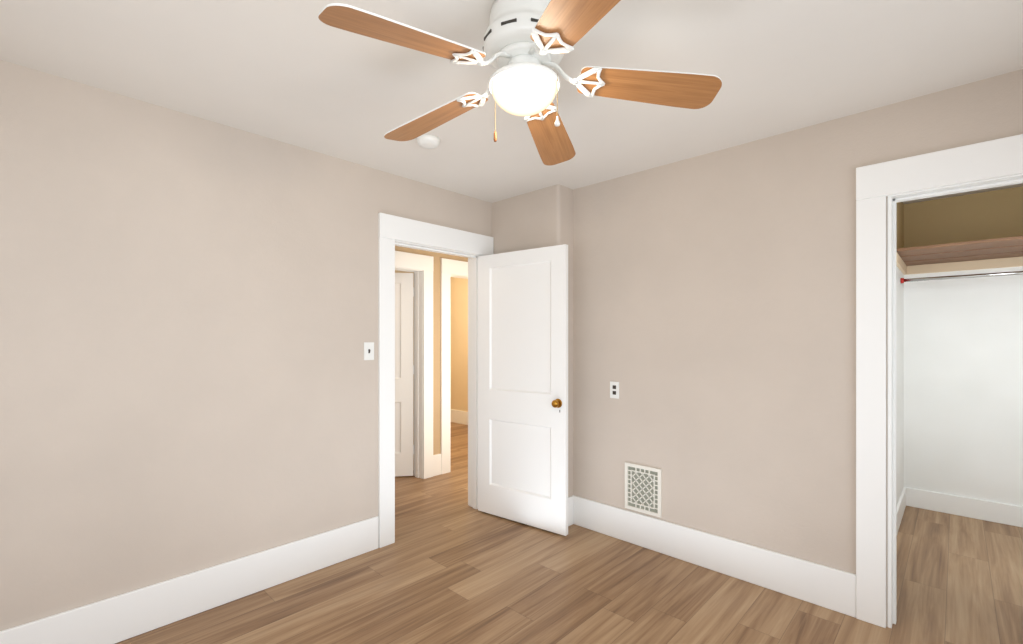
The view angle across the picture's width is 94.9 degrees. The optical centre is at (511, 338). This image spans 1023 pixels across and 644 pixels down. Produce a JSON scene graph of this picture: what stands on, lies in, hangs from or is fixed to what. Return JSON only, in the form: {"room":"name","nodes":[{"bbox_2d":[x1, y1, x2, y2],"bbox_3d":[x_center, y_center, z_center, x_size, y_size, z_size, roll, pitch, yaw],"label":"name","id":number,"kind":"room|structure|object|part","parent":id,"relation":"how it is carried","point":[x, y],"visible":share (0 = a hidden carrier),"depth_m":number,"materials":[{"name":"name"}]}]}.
{"room":"empty bedroom","nodes":[
{"label":"empty bedroom","id":0,"kind":"room"},
{"bbox_2d":[0,60,491,630],"bbox_3d":[-0.518,0.130,3.580,0.140,2.490,6.140,0,0,43],"label":"wall","id":1,"kind":"structure","parent":0,"point":[188,328],"depth_m":2.28,"materials":[{"name":"beige paint"}]},
{"bbox_2d":[0,516,378,643],"bbox_3d":[-1.665,1.270,2.253,0.022,0.210,2.295,0,0,44],"label":"baseboard","id":2,"kind":"structure","parent":1,"relation":"attached to","point":[121,617],"depth_m":2.33,"materials":[{"name":"white wood"}]},
{"bbox_2d":[364,342,373,359],"bbox_3d":[-0.921,0.080,3.043,0.014,0.115,0.070,0,0,43],"label":"light switch","id":3,"kind":"object","parent":1,"relation":"attached to","point":[368,350],"visible":1,"depth_m":3.04,"materials":[{"name":"white plastic"}]},
{"bbox_2d":[378,213,493,547],"bbox_3d":[-0.573,0.347,3.522,0.140,2.055,0.830,0,0,43],"label":"door frame","id":4,"kind":"structure","parent":1,"relation":"in","point":[473,380],"depth_m":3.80,"materials":[{"name":"white wood"}]},
{"bbox_2d":[478,244,567,535],"bbox_3d":[0.061,0.354,3.505,0.814,2.018,0.159,0,0,37],"label":"door","id":5,"kind":"structure","parent":4,"relation":"attached to","point":[523,386],"depth_m":3.46,"materials":[{"name":"white wood"}]},
{"bbox_2d":[395,246,467,454],"bbox_3d":[-1.035,0.130,4.546,0.140,2.490,5.450,0,0,43],"label":"wall","id":6,"kind":"structure","parent":0,"point":[437,355],"depth_m":4.74,"materials":[{"name":"paint"}]},
{"bbox_2d":[395,273,413,475],"bbox_3d":[-1.369,0.354,4.632,0.804,2.018,0.159,0,0,-9],"label":"hall door","id":7,"kind":"structure","parent":6,"relation":"in","point":[404,370],"depth_m":4.66,"materials":[{"name":"white wood"}]},
{"bbox_2d":[395,251,467,478],"bbox_3d":[-0.810,0.347,4.784,0.140,2.055,1.975,0,0,43],"label":"door frame","id":8,"kind":"structure","parent":6,"relation":"attached to","point":[418,373],"depth_m":4.64,"materials":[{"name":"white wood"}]},
{"bbox_2d":[433,454,440,475],"bbox_3d":[-0.658,1.270,4.188,0.900,0.210,5.450,0,0,43],"label":"baseboard","id":9,"kind":"structure","parent":6,"relation":"attached to","point":[436,464],"depth_m":4.72,"materials":[{"name":"white wood"}]},
{"bbox_2d":[451,277,467,411],"bbox_3d":[-0.549,0.130,7.455,3.160,2.490,0.140,0,0,44],"label":"wall","id":10,"kind":"structure","parent":0,"point":[459,343],"depth_m":7.64,"materials":[{"name":"paint"}]},
{"bbox_2d":[451,409,467,424],"bbox_3d":[-1.235,1.270,6.631,3.020,0.210,2.000,0,0,43],"label":"baseboard","id":11,"kind":"structure","parent":10,"relation":"attached to","point":[459,416],"depth_m":7.61,"materials":[{"name":"white"}]},
{"bbox_2d":[0,0,1022,203],"bbox_3d":[-0.539,-1.165,3.703,8.260,0.100,6.290,0,0,43],"label":"ceiling","id":12,"kind":"structure","parent":0,"point":[298,73],"depth_m":1.93,"materials":[{"name":"paint"}]},
{"bbox_2d":[417,134,439,148],"bbox_3d":[-0.465,-1.096,2.619,0.128,0.038,0.128,0,0,43],"label":"smoke detector","id":13,"kind":"object","parent":12,"relation":"attached to","point":[427,141],"visible":0.98,"depth_m":2.58,"materials":[{"name":"white plastic"}]},
{"bbox_2d":[318,0,721,165],"bbox_3d":[0.007,-0.907,1.601,1.263,0.415,1.266,0,0,43],"label":"ceiling fan","id":14,"kind":"object","parent":12,"relation":"hanging from","point":[528,44],"visible":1,"depth_m":1.54,"materials":[{"name":"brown wood"}]},
{"bbox_3d":[-0.296,-0.863,1.344,0.475,0.006,0.156,-7,17,-37],"label":"blade","id":15,"kind":"part","parent":14,"relation":"part of","materials":[{"name":"brown wood"}]},
{"label":"blade","id":16,"kind":"part","parent":14,"relation":"part of","materials":[{"name":"brown wood"}]},
{"bbox_3d":[0.043,-0.817,1.600,0.228,0.088,0.228,0,0,44],"label":"glass","id":17,"kind":"part","parent":14,"relation":"part of","materials":[{"name":"white glass"}]},
{"bbox_3d":[0.167,-0.863,2.006,0.156,0.006,0.475,-13,-9,15],"label":"blade","id":18,"kind":"part","parent":14,"relation":"part of","materials":[{"name":"brown wood"}]},
{"bbox_3d":[0.182,-0.863,1.198,0.156,0.006,0.475,13,1,-20],"label":"blade","id":19,"kind":"part","parent":14,"relation":"part of","materials":[{"name":"brown wood"}]},
{"bbox_3d":[0.468,-0.863,1.608,0.475,0.006,0.156,5,-13,-1],"label":"blade","id":20,"kind":"part","parent":14,"relation":"part of","materials":[{"name":"brown wood"}]},
{"bbox_2d":[492,185,572,496],"bbox_3d":[0.149,0.130,3.680,0.690,2.490,0.175,0,0,43],"label":"wall","id":21,"kind":"structure","parent":0,"point":[541,218],"depth_m":3.50,"materials":[{"name":"beige paint"}]},
{"bbox_2d":[115,422,1022,643],"bbox_3d":[-0.539,1.415,3.703,8.260,0.080,6.290,0,0,43],"label":"floor","id":22,"kind":"structure","parent":0,"point":[450,565],"depth_m":2.52,"materials":[{"name":"brown wood"}]},
{"bbox_2d":[395,69,1022,626],"bbox_3d":[-0.203,0.130,4.232,8.100,2.490,0.140,0,0,43],"label":"wall","id":23,"kind":"structure","parent":0,"point":[715,315],"depth_m":2.68,"materials":[{"name":"beige paint"}]},
{"bbox_2d":[610,381,618,398],"bbox_3d":[0.715,0.355,3.260,0.070,0.115,0.006,0,0,43],"label":"electrical outlet","id":24,"kind":"object","parent":23,"relation":"attached to","point":[614,389],"visible":1,"depth_m":3.26,"materials":[{"name":"white plastic"}]},
{"bbox_2d":[625,462,661,517],"bbox_3d":[0.869,0.995,3.110,0.260,0.310,0.012,0,0,43],"label":"air vent","id":25,"kind":"object","parent":23,"relation":"in","point":[643,489],"visible":1,"depth_m":3.10,"materials":[{"name":"white metal"}]},
{"bbox_2d":[568,495,855,617],"bbox_3d":[1.076,1.270,2.906,1.720,0.210,0.022,0,0,44],"label":"baseboard","id":26,"kind":"structure","parent":23,"relation":"attached to","point":[834,589],"depth_m":2.73,"materials":[{"name":"white wood"}]},
{"bbox_2d":[897,487,907,532],"bbox_3d":[2.548,1.300,3.139,0.016,0.150,2.058,0,0,44],"label":"baseboard","id":27,"kind":"structure","parent":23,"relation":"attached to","point":[903,501],"depth_m":3.61,"materials":[{"name":"white wood"}]},
{"bbox_2d":[856,134,1022,627],"bbox_3d":[2.135,0.268,1.995,1.070,2.215,0.166,0,0,43],"label":"door frame","id":28,"kind":"structure","parent":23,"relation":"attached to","point":[893,200],"depth_m":2.25,"materials":[{"name":"white wood"}]},
{"bbox_2d":[897,186,1022,506],"bbox_3d":[2.979,0.130,2.798,1.310,2.490,2.160,0,0,43],"label":"wall","id":29,"kind":"structure","parent":0,"point":[960,387],"depth_m":3.64,"materials":[{"name":"paint"}]},
{"bbox_2d":[897,236,1022,282],"bbox_3d":[3.354,-0.530,3.193,1.108,0.193,0.869,0,0,43],"label":"closet shelf","id":30,"kind":"object","parent":29,"relation":"attached to","point":[1005,252],"visible":0.9,"depth_m":3.42,"materials":[{"name":"beige wood"}]},
{"bbox_3d":[3.447,-0.455,3.291,1.108,0.042,0.042,0,0,44],"label":"rail rod","id":31,"kind":"part","parent":30,"relation":"part of","materials":[{"name":"silver metal"}]},
{"bbox_2d":[908,488,1022,526],"bbox_3d":[3.647,1.300,3.502,1.050,0.150,0.018,0,0,44],"label":"baseboard","id":32,"kind":"structure","parent":29,"relation":"attached to","point":[1003,513],"depth_m":3.62,"materials":[{"name":"white wood"}]}
]}

